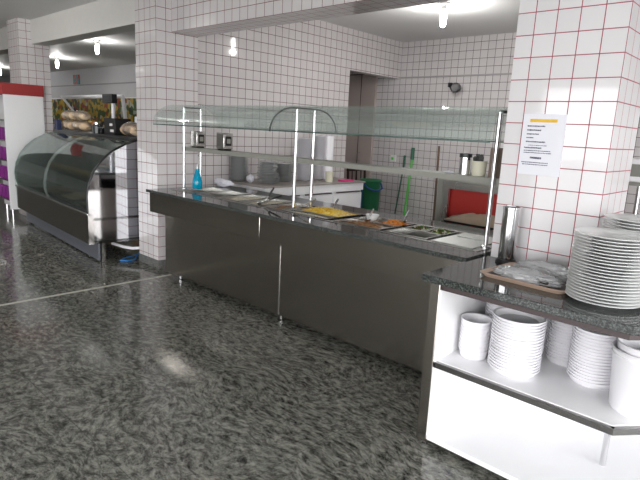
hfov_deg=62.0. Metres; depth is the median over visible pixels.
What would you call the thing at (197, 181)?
spray bottle
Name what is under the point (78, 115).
bread bag
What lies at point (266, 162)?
plate
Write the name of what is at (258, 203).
serving spoon
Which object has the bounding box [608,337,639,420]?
tub
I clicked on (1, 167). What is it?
snack packet
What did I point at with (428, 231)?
pan
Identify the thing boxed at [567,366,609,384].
plate
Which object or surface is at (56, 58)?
ceiling lamp
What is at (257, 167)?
plate
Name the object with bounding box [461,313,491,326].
serving bowl
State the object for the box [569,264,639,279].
dinner plate
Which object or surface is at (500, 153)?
cardboard box
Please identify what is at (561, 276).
bag
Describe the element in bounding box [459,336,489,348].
serving bowl
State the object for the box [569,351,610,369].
plate
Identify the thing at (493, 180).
sneeze guard
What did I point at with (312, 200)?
serving spoon
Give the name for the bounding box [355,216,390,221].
pan
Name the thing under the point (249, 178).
rag
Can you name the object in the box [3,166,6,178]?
snack packet
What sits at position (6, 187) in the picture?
snack packet
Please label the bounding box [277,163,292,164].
plate
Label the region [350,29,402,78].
lintel
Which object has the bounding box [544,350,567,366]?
plate
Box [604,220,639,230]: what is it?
dinner plate
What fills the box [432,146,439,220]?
broom
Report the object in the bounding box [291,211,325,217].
shredded cabbage
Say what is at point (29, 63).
tiled pillar
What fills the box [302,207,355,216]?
corn
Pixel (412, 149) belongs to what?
mop
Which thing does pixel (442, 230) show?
salad
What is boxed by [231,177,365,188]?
countertop
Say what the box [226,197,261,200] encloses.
rice
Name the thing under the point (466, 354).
serving bowl
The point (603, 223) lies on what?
dinner plate
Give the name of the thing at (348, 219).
pan
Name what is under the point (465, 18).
ceiling
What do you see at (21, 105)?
tall cabinet
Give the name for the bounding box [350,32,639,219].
wall
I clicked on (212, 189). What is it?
pan
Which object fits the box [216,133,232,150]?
napkin dispenser
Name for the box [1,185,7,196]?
snack packet
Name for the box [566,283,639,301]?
dinner plate
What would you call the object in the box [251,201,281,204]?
stew
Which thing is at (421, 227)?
salad
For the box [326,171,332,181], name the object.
cup
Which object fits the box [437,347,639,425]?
shelf
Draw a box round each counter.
[146,186,492,371]
[416,255,639,479]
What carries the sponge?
on the base cabinet at (348, 193)
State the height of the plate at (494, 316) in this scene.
0.032 m
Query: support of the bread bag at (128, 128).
on the display case
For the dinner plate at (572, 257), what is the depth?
2.03 m
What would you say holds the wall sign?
attached to the wall at (121, 73)
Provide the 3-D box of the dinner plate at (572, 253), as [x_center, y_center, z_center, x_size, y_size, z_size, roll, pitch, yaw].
[1.136,0.078,2.088,0.280,0.019,0.282,-1,12,-17]
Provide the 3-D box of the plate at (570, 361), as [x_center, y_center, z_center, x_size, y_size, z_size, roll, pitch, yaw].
[1.181,0.546,2.301,0.199,0.032,0.200,13,16,42]
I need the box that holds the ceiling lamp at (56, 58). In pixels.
[54,57,59,67]
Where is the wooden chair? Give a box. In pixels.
[347,168,365,179]
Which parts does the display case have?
curved glass, rail, panel, kick panel, curved glass, corner plate, trim, panel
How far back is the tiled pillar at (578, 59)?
2.50 m
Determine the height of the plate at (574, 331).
0.032 m
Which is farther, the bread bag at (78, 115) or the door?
the door
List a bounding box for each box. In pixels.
[488,148,502,178]
[629,158,639,181]
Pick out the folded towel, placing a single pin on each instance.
(220, 182)
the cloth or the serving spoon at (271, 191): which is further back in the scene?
the cloth
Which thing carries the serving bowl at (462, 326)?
on the serving bowl at (462, 330)
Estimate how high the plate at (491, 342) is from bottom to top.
0.032 m
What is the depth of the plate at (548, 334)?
2.44 m
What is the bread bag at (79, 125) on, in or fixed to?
on the display case
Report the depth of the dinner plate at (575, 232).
2.01 m
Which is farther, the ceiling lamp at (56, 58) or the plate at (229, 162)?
the ceiling lamp at (56, 58)
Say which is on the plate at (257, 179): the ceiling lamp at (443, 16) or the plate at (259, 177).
the plate at (259, 177)
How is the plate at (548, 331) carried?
on the plate at (548, 334)
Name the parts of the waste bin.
handle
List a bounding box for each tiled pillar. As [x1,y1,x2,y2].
[6,18,53,214]
[134,0,197,259]
[491,0,639,271]
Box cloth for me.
[444,213,494,227]
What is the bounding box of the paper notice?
[517,114,566,176]
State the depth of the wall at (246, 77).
6.12 m
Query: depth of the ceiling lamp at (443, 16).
5.33 m
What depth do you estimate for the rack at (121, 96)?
12.57 m
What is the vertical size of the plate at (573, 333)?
0.032 m
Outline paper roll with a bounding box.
[323,136,333,178]
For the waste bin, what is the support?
on the floor
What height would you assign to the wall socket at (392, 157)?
0.100 m
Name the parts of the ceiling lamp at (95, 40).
bulb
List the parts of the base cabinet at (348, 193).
door, door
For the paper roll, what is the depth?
6.45 m
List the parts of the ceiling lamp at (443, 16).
bulb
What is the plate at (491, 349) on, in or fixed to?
on the plate at (490, 351)
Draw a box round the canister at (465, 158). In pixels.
[458,153,472,174]
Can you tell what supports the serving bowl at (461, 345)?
on the serving bowl at (466, 354)
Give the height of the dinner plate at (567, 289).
0.019 m
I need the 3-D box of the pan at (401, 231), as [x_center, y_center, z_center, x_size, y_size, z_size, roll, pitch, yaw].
[0.579,0.018,3.313,0.295,0.126,0.195,13,16,42]
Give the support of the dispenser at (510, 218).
on the counter at (547, 425)
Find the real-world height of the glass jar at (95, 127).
0.130 m
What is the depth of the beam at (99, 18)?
6.37 m
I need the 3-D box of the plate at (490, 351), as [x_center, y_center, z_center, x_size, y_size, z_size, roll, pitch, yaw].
[0.867,0.516,2.373,0.223,0.032,0.224,1,12,-10]
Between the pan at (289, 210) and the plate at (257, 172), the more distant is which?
the plate at (257, 172)
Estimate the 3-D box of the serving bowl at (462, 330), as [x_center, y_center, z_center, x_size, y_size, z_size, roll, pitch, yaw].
[0.731,0.440,2.506,0.143,0.047,0.144,-1,12,-17]
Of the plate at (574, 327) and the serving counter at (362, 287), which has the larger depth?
the serving counter at (362, 287)
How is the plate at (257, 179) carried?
on the plate at (258, 181)
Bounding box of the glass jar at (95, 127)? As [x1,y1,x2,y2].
[92,122,99,133]
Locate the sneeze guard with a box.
[154,107,506,247]
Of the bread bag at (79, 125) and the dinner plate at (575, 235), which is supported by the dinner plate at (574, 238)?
the dinner plate at (575, 235)
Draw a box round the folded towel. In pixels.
[214,178,233,186]
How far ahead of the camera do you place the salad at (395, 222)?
3.60 m
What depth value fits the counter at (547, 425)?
2.41 m
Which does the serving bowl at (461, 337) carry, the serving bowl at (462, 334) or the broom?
the serving bowl at (462, 334)
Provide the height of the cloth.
0.106 m
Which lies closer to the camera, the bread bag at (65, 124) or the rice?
the rice
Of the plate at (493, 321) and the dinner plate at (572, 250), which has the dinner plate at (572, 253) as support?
the dinner plate at (572, 250)
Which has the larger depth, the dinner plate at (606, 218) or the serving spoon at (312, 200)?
the serving spoon at (312, 200)
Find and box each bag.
[61,110,75,119]
[61,120,73,129]
[70,120,91,131]
[71,110,90,119]
[120,122,136,135]
[493,265,563,287]
[514,260,567,281]
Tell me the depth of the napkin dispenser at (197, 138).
4.92 m
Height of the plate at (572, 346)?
0.032 m
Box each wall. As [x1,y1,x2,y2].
[0,64,135,126]
[198,20,351,185]
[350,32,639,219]
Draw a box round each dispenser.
[190,131,205,147]
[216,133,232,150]
[495,205,521,263]
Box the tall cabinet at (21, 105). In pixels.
[0,82,45,218]
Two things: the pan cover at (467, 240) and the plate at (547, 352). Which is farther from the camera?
the pan cover at (467, 240)
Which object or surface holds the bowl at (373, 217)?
on the brown farofa
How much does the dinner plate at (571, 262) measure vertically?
0.019 m
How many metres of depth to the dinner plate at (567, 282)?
2.04 m
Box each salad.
[383,219,406,225]
[412,225,429,229]
[431,228,452,233]
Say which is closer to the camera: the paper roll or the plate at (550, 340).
the plate at (550, 340)
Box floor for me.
[0,160,507,479]
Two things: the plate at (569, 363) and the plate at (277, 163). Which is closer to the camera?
the plate at (569, 363)
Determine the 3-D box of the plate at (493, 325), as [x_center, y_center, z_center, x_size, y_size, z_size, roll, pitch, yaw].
[0.874,0.397,2.348,0.223,0.032,0.224,2,12,-5]
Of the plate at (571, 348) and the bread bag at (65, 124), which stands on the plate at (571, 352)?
the plate at (571, 348)
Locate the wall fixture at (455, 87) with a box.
[448,83,460,92]
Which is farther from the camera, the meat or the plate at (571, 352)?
the meat
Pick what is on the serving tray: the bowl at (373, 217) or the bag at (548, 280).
the bag at (548, 280)
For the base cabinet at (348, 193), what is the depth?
6.05 m
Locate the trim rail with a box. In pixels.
[51,82,135,86]
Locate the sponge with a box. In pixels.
[338,179,353,181]
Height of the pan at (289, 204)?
0.076 m
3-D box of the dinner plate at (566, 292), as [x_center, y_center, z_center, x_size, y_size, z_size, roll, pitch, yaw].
[1.127,0.234,2.119,0.280,0.019,0.282,4,12,6]
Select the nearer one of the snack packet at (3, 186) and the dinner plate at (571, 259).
the dinner plate at (571, 259)
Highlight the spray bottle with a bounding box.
[192,164,201,188]
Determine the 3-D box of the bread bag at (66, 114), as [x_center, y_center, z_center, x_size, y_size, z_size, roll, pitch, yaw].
[-3.460,-1.739,7.401,0.432,0.130,0.183,13,16,42]
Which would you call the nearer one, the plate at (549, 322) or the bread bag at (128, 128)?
the plate at (549, 322)
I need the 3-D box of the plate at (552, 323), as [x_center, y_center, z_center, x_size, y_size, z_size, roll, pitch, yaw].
[1.162,0.397,2.483,0.179,0.032,0.180,5,12,9]
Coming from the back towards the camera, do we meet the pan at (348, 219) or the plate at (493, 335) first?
the pan at (348, 219)
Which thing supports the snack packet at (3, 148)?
on the tall cabinet at (21, 105)
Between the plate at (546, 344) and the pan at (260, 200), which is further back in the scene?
the pan at (260, 200)
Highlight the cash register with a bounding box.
[104,118,130,134]
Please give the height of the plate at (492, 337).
0.032 m
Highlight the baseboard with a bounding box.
[139,253,165,268]
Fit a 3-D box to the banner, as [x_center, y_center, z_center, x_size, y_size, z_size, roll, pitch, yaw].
[-6.238,-3.417,14.301,7.800,0.790,0.040,13,16,42]
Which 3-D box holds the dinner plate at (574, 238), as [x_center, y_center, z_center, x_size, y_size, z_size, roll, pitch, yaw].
[1.138,0.019,2.072,0.280,0.019,0.282,6,12,17]
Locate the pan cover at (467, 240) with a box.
[431,233,492,248]
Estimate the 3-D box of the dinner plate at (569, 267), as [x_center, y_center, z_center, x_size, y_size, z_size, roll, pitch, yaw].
[1.131,0.139,2.098,0.280,0.019,0.282,6,12,15]
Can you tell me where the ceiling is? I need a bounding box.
[0,0,519,76]
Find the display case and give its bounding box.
[15,129,138,261]
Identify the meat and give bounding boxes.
[345,220,388,228]
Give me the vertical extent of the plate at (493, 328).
0.032 m
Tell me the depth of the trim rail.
13.83 m
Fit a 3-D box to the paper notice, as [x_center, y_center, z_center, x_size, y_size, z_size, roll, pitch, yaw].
[1.077,-0.462,2.590,0.205,0.293,0.004,13,16,42]
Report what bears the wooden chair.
on the floor
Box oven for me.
[434,172,498,230]
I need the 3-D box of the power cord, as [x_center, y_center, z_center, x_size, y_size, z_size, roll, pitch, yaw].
[-1.986,0.105,5.809,0.129,0.157,0.511,7,12,18]
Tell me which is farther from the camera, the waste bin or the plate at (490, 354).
the waste bin
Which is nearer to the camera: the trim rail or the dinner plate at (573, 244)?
the dinner plate at (573, 244)
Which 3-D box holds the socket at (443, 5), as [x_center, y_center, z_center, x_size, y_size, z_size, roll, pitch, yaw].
[1.246,-2.338,5.336,0.120,0.070,0.120,13,16,42]
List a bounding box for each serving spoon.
[256,195,281,204]
[261,187,273,203]
[292,198,315,209]
[364,209,373,221]
[400,210,408,222]
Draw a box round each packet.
[0,127,3,138]
[0,166,3,177]
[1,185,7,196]
[2,147,5,158]
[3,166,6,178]
[5,186,8,197]
[54,119,61,129]
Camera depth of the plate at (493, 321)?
2.26 m
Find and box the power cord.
[120,251,139,261]
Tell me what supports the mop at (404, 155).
on the floor
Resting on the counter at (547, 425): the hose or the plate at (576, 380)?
the plate at (576, 380)
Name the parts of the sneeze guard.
post, post, post, post, post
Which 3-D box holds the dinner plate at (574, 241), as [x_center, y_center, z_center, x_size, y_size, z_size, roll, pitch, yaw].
[1.140,0.031,2.076,0.280,0.019,0.282,-3,13,-27]
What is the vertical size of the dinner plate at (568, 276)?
0.019 m
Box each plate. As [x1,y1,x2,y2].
[229,158,248,160]
[229,162,248,164]
[256,175,277,177]
[257,167,275,169]
[257,172,278,174]
[257,179,278,181]
[258,164,276,166]
[258,177,278,180]
[258,181,278,183]
[259,161,276,163]
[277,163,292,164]
[487,359,539,378]
[488,350,541,368]
[488,353,540,370]
[488,357,540,373]
[489,342,542,359]
[489,345,541,362]
[489,348,541,365]
[490,334,543,350]
[490,336,543,353]
[490,339,542,356]
[491,326,544,341]
[491,327,544,344]
[491,331,543,347]
[492,316,545,332]
[492,319,545,335]
[492,322,545,338]
[493,307,546,326]
[493,313,546,329]
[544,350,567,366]
[545,342,568,355]
[545,345,568,358]
[545,348,567,361]
[546,335,569,347]
[546,337,569,350]
[546,340,568,352]
[547,328,570,341]
[547,332,570,344]
[548,321,571,333]
[548,323,571,336]
[548,326,570,339]
[549,319,572,330]
[551,320,572,327]
[565,289,639,308]
[566,281,639,298]
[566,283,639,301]
[566,287,639,305]
[566,369,609,389]
[567,275,639,292]
[567,279,639,295]
[567,363,609,381]
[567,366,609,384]
[568,266,639,283]
[568,269,639,286]
[568,272,639,289]
[568,357,610,375]
[568,360,609,378]
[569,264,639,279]
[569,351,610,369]
[569,355,610,372]
[570,258,639,273]
[570,261,639,276]
[570,343,611,360]
[570,345,611,363]
[570,349,610,366]
[571,246,639,260]
[571,249,639,263]
[571,252,639,266]
[571,255,639,270]
[571,337,611,354]
[571,340,611,357]
[572,243,639,257]
[572,331,611,347]
[572,334,610,350]
[573,237,639,251]
[573,240,639,254]
[573,326,615,341]
[573,328,611,344]
[574,227,639,241]
[574,231,639,244]
[574,234,639,248]
[575,326,616,338]
[602,222,639,232]
[604,213,639,224]
[604,217,639,227]
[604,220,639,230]
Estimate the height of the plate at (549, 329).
0.032 m
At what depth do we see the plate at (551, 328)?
2.43 m
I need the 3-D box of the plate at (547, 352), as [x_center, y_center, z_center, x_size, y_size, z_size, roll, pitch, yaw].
[1.155,0.542,2.513,0.179,0.032,0.180,5,12,12]
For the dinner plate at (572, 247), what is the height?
0.019 m
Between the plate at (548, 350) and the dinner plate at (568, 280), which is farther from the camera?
the plate at (548, 350)
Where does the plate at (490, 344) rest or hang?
on the plate at (491, 349)
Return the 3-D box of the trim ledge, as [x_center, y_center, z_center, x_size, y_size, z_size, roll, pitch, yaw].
[2.329,-2.109,6.767,3.180,0.020,0.030,13,16,42]
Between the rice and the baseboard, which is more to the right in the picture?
the rice
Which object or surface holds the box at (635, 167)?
on the shelf rack at (637, 196)
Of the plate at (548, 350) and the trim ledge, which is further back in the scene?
the trim ledge
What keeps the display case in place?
on the floor
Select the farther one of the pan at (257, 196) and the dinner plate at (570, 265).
the pan at (257, 196)
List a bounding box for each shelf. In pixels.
[185,147,499,184]
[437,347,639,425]
[444,220,493,229]
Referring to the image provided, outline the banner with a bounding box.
[52,97,136,124]
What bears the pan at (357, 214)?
in the serving counter at (362, 287)
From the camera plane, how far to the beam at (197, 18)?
4.28 m
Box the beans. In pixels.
[276,206,301,208]
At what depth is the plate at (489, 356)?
2.29 m
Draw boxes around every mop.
[394,155,405,213]
[403,148,414,215]
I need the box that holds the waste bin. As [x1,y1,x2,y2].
[360,178,382,210]
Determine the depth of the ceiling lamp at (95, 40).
8.96 m
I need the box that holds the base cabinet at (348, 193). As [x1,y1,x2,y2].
[231,177,365,207]
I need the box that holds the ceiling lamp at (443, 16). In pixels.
[438,2,450,26]
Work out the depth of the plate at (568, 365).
2.23 m
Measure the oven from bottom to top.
1.100 m
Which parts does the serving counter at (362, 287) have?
panel, well frame, panel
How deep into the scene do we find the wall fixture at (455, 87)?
7.07 m
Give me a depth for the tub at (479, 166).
3.04 m
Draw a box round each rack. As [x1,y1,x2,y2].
[53,94,126,152]
[628,181,639,213]
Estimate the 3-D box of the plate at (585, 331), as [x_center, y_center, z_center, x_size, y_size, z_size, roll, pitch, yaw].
[1.188,0.387,2.268,0.200,0.032,0.199,7,12,21]
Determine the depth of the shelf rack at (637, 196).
3.07 m
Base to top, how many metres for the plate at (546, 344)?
0.032 m
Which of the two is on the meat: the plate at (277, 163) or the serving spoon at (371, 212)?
the serving spoon at (371, 212)
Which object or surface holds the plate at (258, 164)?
on the plate
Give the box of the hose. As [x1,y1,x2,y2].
[111,242,138,249]
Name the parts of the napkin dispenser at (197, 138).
slot frame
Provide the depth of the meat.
3.53 m
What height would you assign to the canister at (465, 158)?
0.126 m
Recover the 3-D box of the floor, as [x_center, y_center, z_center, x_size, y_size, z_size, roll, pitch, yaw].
[-6.782,-0.430,7.963,27.400,0.122,12.600,13,16,42]
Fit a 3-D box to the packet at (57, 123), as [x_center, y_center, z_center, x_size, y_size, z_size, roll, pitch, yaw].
[-3.653,-1.609,7.420,0.100,0.140,0.060,13,16,42]
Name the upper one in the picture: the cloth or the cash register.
the cash register
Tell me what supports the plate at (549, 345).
on the plate at (546, 344)
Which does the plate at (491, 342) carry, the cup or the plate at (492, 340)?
the plate at (492, 340)
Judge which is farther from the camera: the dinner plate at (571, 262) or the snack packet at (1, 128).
the snack packet at (1, 128)
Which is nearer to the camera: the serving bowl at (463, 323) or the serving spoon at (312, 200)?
the serving bowl at (463, 323)
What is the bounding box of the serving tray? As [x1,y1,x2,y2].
[481,262,566,293]
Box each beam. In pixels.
[0,0,134,54]
[171,0,451,36]
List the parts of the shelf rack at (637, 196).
post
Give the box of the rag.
[246,174,253,181]
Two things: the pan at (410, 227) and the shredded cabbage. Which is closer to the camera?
the pan at (410, 227)
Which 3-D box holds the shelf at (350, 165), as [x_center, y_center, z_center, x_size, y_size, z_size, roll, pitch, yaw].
[-0.086,-0.594,4.006,3.205,0.033,0.155,13,16,42]
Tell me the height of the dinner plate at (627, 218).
0.019 m
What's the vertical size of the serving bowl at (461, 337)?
0.047 m
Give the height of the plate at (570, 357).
0.032 m
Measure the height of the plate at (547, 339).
0.032 m
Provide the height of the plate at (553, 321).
0.032 m
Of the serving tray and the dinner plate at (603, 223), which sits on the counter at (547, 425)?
the serving tray
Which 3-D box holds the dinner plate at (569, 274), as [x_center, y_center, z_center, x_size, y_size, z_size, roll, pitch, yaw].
[1.132,0.162,2.104,0.282,0.019,0.280,1,12,-8]
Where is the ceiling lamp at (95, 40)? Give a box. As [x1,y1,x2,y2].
[93,39,100,53]
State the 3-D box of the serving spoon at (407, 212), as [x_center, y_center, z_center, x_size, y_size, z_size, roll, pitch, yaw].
[0.572,-0.160,3.607,0.054,0.088,0.073,13,16,42]
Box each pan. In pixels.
[178,187,230,193]
[197,191,248,196]
[217,195,270,201]
[238,199,291,205]
[262,203,313,209]
[282,209,336,219]
[298,208,362,219]
[334,218,396,230]
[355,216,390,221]
[376,220,413,228]
[386,228,442,239]
[404,225,436,230]
[423,228,458,243]
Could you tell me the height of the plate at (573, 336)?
0.032 m
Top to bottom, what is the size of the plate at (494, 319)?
0.032 m
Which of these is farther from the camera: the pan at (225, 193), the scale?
the scale
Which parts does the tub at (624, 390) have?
round tub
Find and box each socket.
[390,155,395,161]
[438,2,450,9]
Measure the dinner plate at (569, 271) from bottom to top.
0.019 m
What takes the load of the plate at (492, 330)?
on the plate at (493, 335)
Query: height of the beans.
0.029 m
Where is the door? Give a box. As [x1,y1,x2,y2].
[344,74,377,179]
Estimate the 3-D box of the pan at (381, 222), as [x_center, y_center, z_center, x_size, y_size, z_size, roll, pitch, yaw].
[0.512,-0.079,3.647,0.190,0.076,0.195,13,16,42]
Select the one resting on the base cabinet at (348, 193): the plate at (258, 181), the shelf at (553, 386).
the plate at (258, 181)
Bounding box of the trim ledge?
[399,73,511,78]
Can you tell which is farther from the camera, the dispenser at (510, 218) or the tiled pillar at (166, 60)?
the tiled pillar at (166, 60)
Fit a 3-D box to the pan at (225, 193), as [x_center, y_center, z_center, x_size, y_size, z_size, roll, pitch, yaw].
[-0.870,-0.371,4.783,0.270,0.096,0.400,13,16,42]
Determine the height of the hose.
0.052 m
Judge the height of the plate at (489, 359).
0.032 m
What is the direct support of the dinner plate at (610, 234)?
on the dinner plate at (575, 232)
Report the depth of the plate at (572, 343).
2.21 m
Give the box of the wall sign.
[73,75,79,84]
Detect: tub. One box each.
[471,154,487,175]
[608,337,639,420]
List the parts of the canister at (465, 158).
lid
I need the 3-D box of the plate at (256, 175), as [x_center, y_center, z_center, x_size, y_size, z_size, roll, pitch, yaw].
[-0.564,-0.683,5.716,0.241,0.019,0.242,-6,14,-36]
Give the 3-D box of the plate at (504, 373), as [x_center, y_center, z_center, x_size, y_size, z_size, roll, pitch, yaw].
[0.865,0.568,2.384,0.223,0.032,0.224,8,13,24]
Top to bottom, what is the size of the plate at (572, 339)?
0.032 m
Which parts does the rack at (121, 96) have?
canopy frame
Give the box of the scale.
[99,94,116,133]
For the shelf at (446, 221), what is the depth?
4.92 m
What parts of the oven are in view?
frame, red panel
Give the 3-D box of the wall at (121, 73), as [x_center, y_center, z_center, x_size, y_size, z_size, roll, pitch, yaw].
[-6.425,-3.267,14.699,17.950,2.760,0.200,13,16,42]
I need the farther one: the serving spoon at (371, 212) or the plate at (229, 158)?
the plate at (229, 158)
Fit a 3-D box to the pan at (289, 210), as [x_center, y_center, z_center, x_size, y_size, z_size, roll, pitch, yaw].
[-0.081,-0.173,3.859,0.445,0.036,0.115,13,16,42]
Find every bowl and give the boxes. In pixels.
[366,213,378,220]
[458,343,488,359]
[459,333,489,344]
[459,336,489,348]
[459,340,488,351]
[460,322,490,333]
[460,326,490,337]
[460,329,490,341]
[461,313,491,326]
[461,318,491,330]
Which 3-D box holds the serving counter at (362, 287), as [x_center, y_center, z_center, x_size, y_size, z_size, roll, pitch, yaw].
[-0.130,0.176,4.202,3.228,0.853,0.910,13,16,42]
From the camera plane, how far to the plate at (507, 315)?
2.36 m

